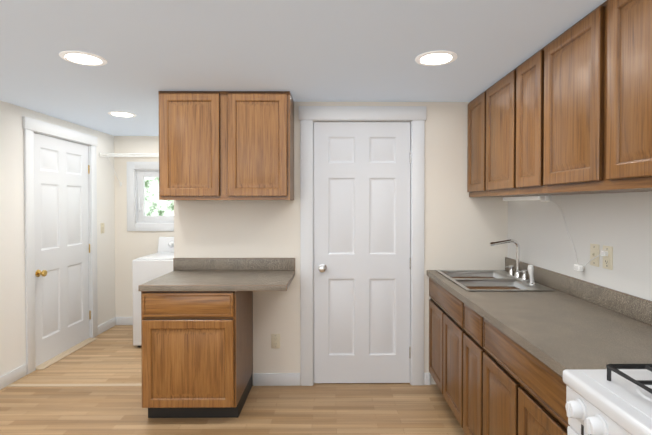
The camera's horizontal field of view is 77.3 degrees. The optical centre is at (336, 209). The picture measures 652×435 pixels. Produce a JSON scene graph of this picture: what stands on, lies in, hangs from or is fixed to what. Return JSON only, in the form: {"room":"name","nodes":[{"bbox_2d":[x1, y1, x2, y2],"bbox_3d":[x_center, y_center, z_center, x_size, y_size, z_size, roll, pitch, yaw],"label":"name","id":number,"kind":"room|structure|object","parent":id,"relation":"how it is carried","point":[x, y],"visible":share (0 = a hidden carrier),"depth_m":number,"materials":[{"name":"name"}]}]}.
{"room":"kitchen","nodes":[
{"label":"kitchen","id":0,"kind":"room"},
{"bbox_2d":[0,101,115,375],"bbox_3d":[-2.615,0.291,1.465,0.110,2.210,6.820,0,1,-1],"label":"wall","id":1,"kind":"structure","parent":0,"point":[12,215],"depth_m":3.31,"materials":[{"name":"white paint"}]},
{"bbox_2d":[0,364,26,389],"bbox_3d":[-2.546,1.357,0.777,0.014,0.095,5.195,0,1,-1],"label":"baseboard","id":2,"kind":"structure","parent":1,"relation":"attached to","point":[14,375],"depth_m":3.23,"materials":[{"name":"white wood"}]},
{"bbox_2d":[22,116,97,373],"bbox_3d":[-2.608,0.296,3.873,0.166,2.136,1.031,0,1,-1],"label":"door","id":3,"kind":"structure","parent":1,"relation":"attached to","point":[60,212],"depth_m":3.81,"materials":[{"name":"white wood"}]},
{"bbox_2d":[101,223,103,232],"bbox_3d":[-2.578,0.206,4.505,0.016,0.115,0.070,0,1,-1],"label":"light switch","id":4,"kind":"object","parent":1,"relation":"attached to","point":[102,227],"visible":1,"depth_m":4.50,"materials":[{"name":"beige plastic"}]},
{"bbox_2d":[98,317,116,334],"bbox_3d":[-2.579,1.307,4.574,0.015,0.095,0.350,0,1,-1],"label":"baseboard","id":5,"kind":"structure","parent":1,"relation":"attached to","point":[112,322],"depth_m":4.58,"materials":[{"name":"white wood"}]},
{"bbox_2d":[116,136,171,316],"bbox_3d":[-0.571,0.246,4.828,4.016,2.210,0.130,0,1,-1],"label":"wall","id":6,"kind":"structure","parent":0,"point":[130,245],"depth_m":4.77,"materials":[{"name":"white paint"}]},
{"bbox_2d":[117,317,132,324],"bbox_3d":[-2.298,1.305,4.774,0.580,0.095,0.013,0,1,-1],"label":"baseboard","id":7,"kind":"structure","parent":6,"relation":"attached to","point":[120,320],"depth_m":4.77,"materials":[{"name":"white wood"}]},
{"bbox_2d":[99,152,158,185],"bbox_3d":[-1.932,-0.447,4.600,1.306,0.352,0.320,0,1,-1],"label":"wire shelf","id":8,"kind":"object","parent":6,"relation":"attached to","point":[136,155],"visible":0.46,"depth_m":4.45,"materials":[{"name":"white metal"}]},
{"bbox_2d":[127,162,173,230],"bbox_3d":[-2.014,-0.153,4.792,0.850,0.810,0.087,0,1,-1],"label":"window","id":9,"kind":"structure","parent":6,"relation":"in","point":[137,174],"depth_m":4.75,"materials":[{"name":"white"}]},
{"bbox_2d":[0,325,465,434],"bbox_3d":[-0.602,1.423,1.498,4.136,0.064,6.820,0,1,-1],"label":"floor","id":10,"kind":"structure","parent":0,"point":[362,409],"depth_m":2.85,"materials":[{"name":"brown wood"}]},
{"bbox_2d":[36,338,97,369],"bbox_3d":[-2.553,1.358,3.888,0.095,0.012,0.815,0,1,-1],"label":"threshold","id":11,"kind":"object","parent":10,"relation":"on","point":[53,360],"visible":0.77,"depth_m":3.81,"materials":[{"name":"beige wood"}]},
{"bbox_2d":[132,237,173,346],"bbox_3d":[-1.657,0.835,4.343,0.685,1.047,0.704,0,1,-1],"label":"washer","id":12,"kind":"object","parent":10,"relation":"on","point":[147,268],"visible":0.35,"depth_m":3.99,"materials":[{"name":"white metal"}]},
{"bbox_2d":[138,258,294,417],"bbox_3d":[-0.787,0.878,2.885,0.939,0.998,0.584,0,1,-1],"label":"base cabinet","id":13,"kind":"object","parent":10,"relation":"on","point":[197,335],"visible":1,"depth_m":2.60,"materials":[{"name":"brown wood"}]},
{"bbox_2d":[463,303,474,434],"bbox_3d":[1.039,0.956,2.206,0.618,0.862,0.381,0,1,-1],"label":"base cabinet","id":14,"kind":"object","parent":10,"relation":"on","point":[468,315],"depth_m":2.25,"materials":[{"name":"brown wood"}]},
{"bbox_2d":[427,267,526,387],"bbox_3d":[1.032,0.923,2.970,0.618,0.908,0.448,0,1,-1],"label":"base cabinet","id":15,"kind":"object","parent":10,"relation":"on","point":[433,287],"depth_m":3.03,"materials":[{"name":"brown wood"}]},
{"bbox_2d":[475,315,506,434],"bbox_3d":[1.042,0.960,1.864,0.618,0.862,0.455,0,1,-1],"label":"base cabinet","id":16,"kind":"object","parent":10,"relation":"on","point":[490,344],"depth_m":1.95,"materials":[{"name":"brown wood"}]},
{"bbox_2d":[439,275,578,427],"bbox_3d":[1.036,0.928,2.563,0.618,0.908,0.486,0,1,-1],"label":"base cabinet","id":17,"kind":"object","parent":10,"relation":"on","point":[450,309],"depth_m":2.59,"materials":[{"name":"brown wood"}]},
{"bbox_2d":[427,271,651,382],"bbox_3d":[1.031,0.505,2.231,0.633,0.038,1.915,0,1,-1],"label":"countertop","id":18,"kind":"structure","parent":17,"relation":"on","point":[564,332],"depth_m":1.69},
{"bbox_2d":[436,239,554,290],"bbox_3d":[1.029,0.419,2.769,0.520,0.431,0.740,0,1,-1],"label":"sink","id":19,"kind":"object","parent":18,"relation":"in","point":[465,280],"depth_m":2.75,"materials":[{"name":"silver metal"}]},
{"bbox_2d":[507,339,569,434],"bbox_3d":[1.045,0.965,1.488,0.618,0.862,0.417,0,1,-1],"label":"base cabinet","id":20,"kind":"object","parent":10,"relation":"on","point":[536,396],"depth_m":1.53,"materials":[{"name":"brown wood"}]},
{"bbox_2d":[563,364,651,434],"bbox_3d":[1.008,0.891,0.895,0.700,1.025,0.762,0,1,-1],"label":"stove","id":21,"kind":"object","parent":10,"relation":"on","point":[613,399],"visible":1,"depth_m":1.11,"materials":[{"name":"white metal"}]},
{"bbox_2d":[0,0,606,135],"bbox_3d":[-0.602,-0.834,1.468,4.136,0.040,6.820,0,1,-1],"label":"ceiling","id":22,"kind":"structure","parent":0,"point":[333,50],"depth_m":2.08,"materials":[{"name":"white paint"}]},
{"bbox_2d":[59,51,106,65],"bbox_3d":[-1.376,-0.820,2.221,0.224,0.007,0.224,0,1,-1],"label":"recessed light","id":23,"kind":"object","parent":22,"relation":"in","point":[83,58],"visible":1,"depth_m":2.21,"materials":[{"name":"white plastic"}]},
{"bbox_2d":[108,111,135,116],"bbox_3d":[-1.888,-0.838,3.597,0.224,0.007,0.224,0,1,-1],"label":"recessed light","id":24,"kind":"object","parent":22,"relation":"in","point":[120,114],"visible":0.96,"depth_m":3.59,"materials":[{"name":"white plastic"}]},
{"bbox_2d":[415,50,456,65],"bbox_3d":[0.544,-0.820,2.218,0.224,0.007,0.224,0,1,-1],"label":"recessed light","id":25,"kind":"object","parent":22,"relation":"in","point":[435,58],"visible":1,"depth_m":2.21,"materials":[{"name":"white plastic"}]},
{"bbox_2d":[172,102,507,384],"bbox_3d":[0.037,0.268,3.233,2.596,2.210,0.110,0,1,-1],"label":"wall","id":26,"kind":"structure","parent":0,"point":[462,229],"depth_m":3.18,"materials":[{"name":"white paint"}]},
{"bbox_2d":[158,91,293,199],"bbox_3d":[-0.784,-0.450,2.998,0.918,0.761,0.323,0,1,-1],"label":"upper cabinet","id":27,"kind":"object","parent":26,"relation":"attached to","point":[226,145],"visible":1,"depth_m":2.84,"materials":[{"name":"brown wood"}]},
{"bbox_2d":[271,334,279,347],"bbox_3d":[-0.472,1.026,3.179,0.070,0.115,0.009,0,1,-1],"label":"outlet","id":28,"kind":"object","parent":26,"relation":"attached to","point":[275,340],"visible":1,"depth_m":3.18,"materials":[{"name":"beige plastic"}]},
{"bbox_2d":[253,373,299,385],"bbox_3d":[-0.463,1.326,3.181,0.363,0.095,0.013,0,1,-1],"label":"baseboard","id":29,"kind":"structure","parent":26,"relation":"attached to","point":[259,379],"depth_m":3.17,"materials":[{"name":"white wood"}]},
{"bbox_2d":[299,106,425,385],"bbox_3d":[0.203,0.287,3.207,0.986,2.171,0.166,0,1,-1],"label":"door","id":30,"kind":"structure","parent":26,"relation":"attached to","point":[362,241],"depth_m":3.19,"materials":[{"name":"white wood"}]},
{"bbox_2d":[504,191,651,300],"bbox_3d":[1.418,0.301,0.696,0.110,2.210,5.210,0,1,-1],"label":"wall","id":31,"kind":"structure","parent":0,"point":[622,222],"depth_m":2.17,"materials":[{"name":"white paint"}]},
{"bbox_2d":[467,96,478,196],"bbox_3d":[1.179,-0.462,2.968,0.323,0.736,0.417,0,1,-1],"label":"upper cabinet","id":32,"kind":"object","parent":31,"relation":"attached to","point":[473,106],"depth_m":3.02,"materials":[{"name":"brown wood"}]},
{"bbox_2d":[503,196,607,270],"bbox_3d":[1.320,0.120,2.588,0.047,0.415,1.160,0,1,-1],"label":"under-cabinet light","id":33,"kind":"object","parent":32,"relation":"attached to","point":[577,267],"visible":1,"depth_m":2.55,"materials":[{"name":"white plastic"}]},
{"bbox_2d":[479,75,523,196],"bbox_3d":[1.183,-0.457,2.570,0.323,0.736,0.534,0,1,-1],"label":"upper cabinet","id":34,"kind":"object","parent":31,"relation":"attached to","point":[493,101],"depth_m":2.65,"materials":[{"name":"brown wood"}]},
{"bbox_2d":[507,54,534,195],"bbox_3d":[1.186,-0.452,2.189,0.323,0.736,0.382,0,1,-1],"label":"upper cabinet","id":35,"kind":"object","parent":31,"relation":"attached to","point":[521,80],"depth_m":2.27,"materials":[{"name":"brown wood"}]},
{"bbox_2d":[531,13,590,195],"bbox_3d":[1.189,-0.447,1.812,0.323,0.736,0.526,0,1,-1],"label":"upper cabinet","id":36,"kind":"object","parent":31,"relation":"attached to","point":[568,111],"depth_m":1.84,"materials":[{"name":"brown wood"}]},
{"bbox_2d":[590,244,598,266],"bbox_3d":[1.343,0.237,2.124,0.016,0.115,0.070,0,1,-1],"label":"light switch","id":37,"kind":"object","parent":31,"relation":"attached to","point":[594,250],"visible":0.98,"depth_m":2.12,"materials":[{"name":"beige plastic"}]},
{"bbox_2d":[603,245,612,269],"bbox_3d":[1.347,0.238,2.024,0.009,0.115,0.070,0,1,-1],"label":"outlet","id":38,"kind":"object","parent":31,"relation":"attached to","point":[608,262],"visible":0.94,"depth_m":2.01,"materials":[{"name":"beige plastic"}]},
{"bbox_2d":[591,0,651,193],"bbox_3d":[1.194,-0.441,1.347,0.323,0.736,0.526,0,1,-1],"label":"upper cabinet","id":39,"kind":"object","parent":31,"relation":"attached to","point":[621,30],"depth_m":1.49,"materials":[{"name":"brown wood"}]},
{"label":"outside","id":40,"kind":"structure","parent":0,"visible":0},
{"bbox_2d":[145,177,173,215],"bbox_3d":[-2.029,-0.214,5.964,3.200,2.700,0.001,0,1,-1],"label":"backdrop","id":41,"kind":"structure","parent":40,"point":[150,189],"depth_m":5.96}
]}

